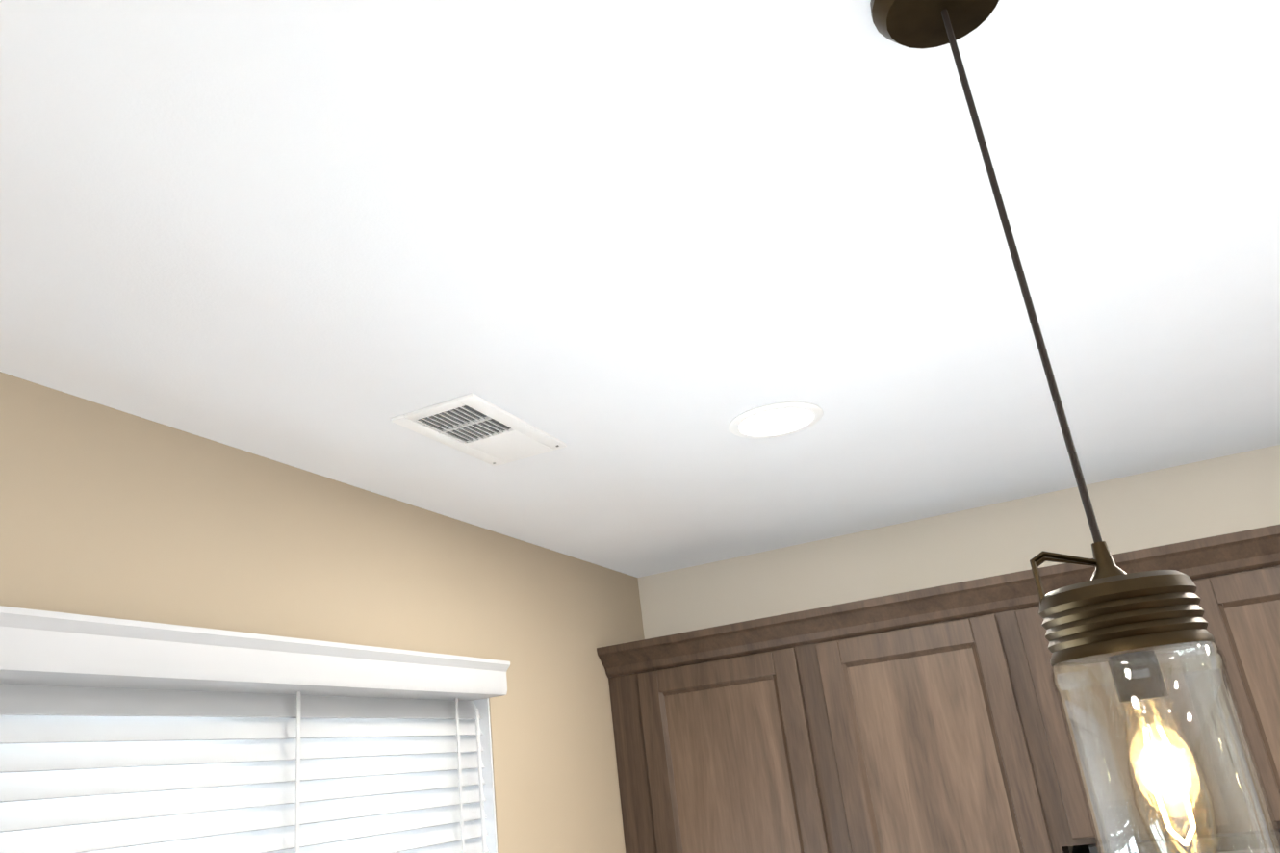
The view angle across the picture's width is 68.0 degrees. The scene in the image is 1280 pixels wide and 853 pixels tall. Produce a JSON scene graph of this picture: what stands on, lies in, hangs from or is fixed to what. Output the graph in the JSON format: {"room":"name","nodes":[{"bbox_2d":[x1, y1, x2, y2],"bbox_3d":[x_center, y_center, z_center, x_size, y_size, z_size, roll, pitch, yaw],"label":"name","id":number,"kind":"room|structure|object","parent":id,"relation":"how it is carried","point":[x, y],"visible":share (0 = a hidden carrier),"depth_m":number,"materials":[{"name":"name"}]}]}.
{"room":"kitchen","nodes":[
{"label":"kitchen","id":0,"kind":"room"},
{"bbox_2d":[0,371,646,852],"bbox_3d":[-1.441,0.798,-0.465,0.160,2.740,7.710,-15,-22,21],"label":"wall","id":1,"kind":"structure","parent":0,"point":[110,512],"depth_m":1.81,"materials":[{"name":"paint"}]},
{"bbox_2d":[0,605,510,852],"bbox_3d":[-0.682,0.677,1.309,0.139,0.773,1.803,-15,-22,21],"label":"window blinds","id":2,"kind":"object","parent":1,"relation":"attached to","point":[120,735],"visible":1,"depth_m":1.52,"materials":[{"name":"white plastic"}]},
{"bbox_2d":[472,697,497,852],"bbox_3d":[-0.724,1.002,1.223,0.155,1.449,1.823,-15,-22,21],"label":"window","id":3,"kind":"structure","parent":1,"relation":"in","point":[482,705],"depth_m":2.15,"materials":[{"name":"white plastic"}]},
{"bbox_2d":[0,0,1279,577],"bbox_3d":[2.082,-0.756,0.656,6.490,0.120,11.720,-15,-22,21],"label":"ceiling","id":4,"kind":"structure","parent":0,"point":[637,256],"depth_m":1.20,"materials":[{"name":"paint"}]},
{"bbox_2d":[390,393,566,465],"bbox_3d":[-0.286,0.013,1.746,0.168,0.008,0.328,-15,-22,21],"label":"ceiling vent","id":5,"kind":"object","parent":4,"relation":"in","point":[477,427],"visible":0.98,"depth_m":1.73,"materials":[{"name":"white metal"}]},
{"bbox_2d":[728,401,823,438],"bbox_3d":[0.268,-0.010,1.869,0.188,0.007,0.188,-15,-22,21],"label":"recessed light","id":6,"kind":"object","parent":4,"relation":"in","point":[776,420],"visible":0.98,"depth_m":1.86,"materials":[{"name":"white plastic"}]},
{"bbox_2d":[870,0,1279,852],"bbox_3d":[0.311,-0.041,0.721,0.120,0.757,0.120,-15,-22,21],"label":"pendant light","id":7,"kind":"object","parent":4,"relation":"hanging from","point":[1124,626],"visible":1,"depth_m":0.63,"materials":[{"name":"clear glass"}]},
{"bbox_2d":[639,444,1279,852],"bbox_3d":[2.153,1.286,2.035,4.290,2.740,0.230,-15,-22,21],"label":"wall","id":8,"kind":"structure","parent":0,"point":[1238,492],"depth_m":2.76,"materials":[{"name":"paint"}]},
{"bbox_2d":[623,611,843,852],"bbox_3d":[0.334,1.124,2.629,0.504,1.092,0.324,-15,-22,21],"label":"upper cabinet","id":9,"kind":"object","parent":8,"relation":"attached to","point":[729,733],"depth_m":2.58,"materials":[{"name":"brown wood"}]},
{"bbox_2d":[800,574,1069,852],"bbox_3d":[0.795,1.000,2.449,0.517,1.092,0.324,-15,-22,21],"label":"upper cabinet","id":10,"kind":"object","parent":8,"relation":"attached to","point":[929,720],"depth_m":2.38,"materials":[{"name":"brown wood"}]},
{"bbox_2d":[1000,544,1254,847],"bbox_3d":[1.173,0.676,2.371,0.378,0.631,0.324,-15,-22,21],"label":"upper cabinet","id":11,"kind":"object","parent":8,"relation":"attached to","point":[1021,594],"depth_m":2.21,"materials":[{"name":"brown wood"}]},
{"bbox_2d":[1072,828,1279,852],"bbox_3d":[1.381,1.101,2.071,0.740,0.414,0.438,-15,-22,21],"label":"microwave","id":12,"kind":"object","parent":11,"relation":"attached to","point":[1088,848],"visible":0.18,"depth_m":2.07,"materials":[{"name":"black metal"}]},
{"bbox_2d":[1166,524,1279,830],"bbox_3d":[1.517,0.584,2.236,0.384,0.631,0.324,-15,-22,21],"label":"upper cabinet","id":13,"kind":"object","parent":8,"relation":"attached to","point":[1236,576],"depth_m":2.16,"materials":[{"name":"brown wood"}]}
]}

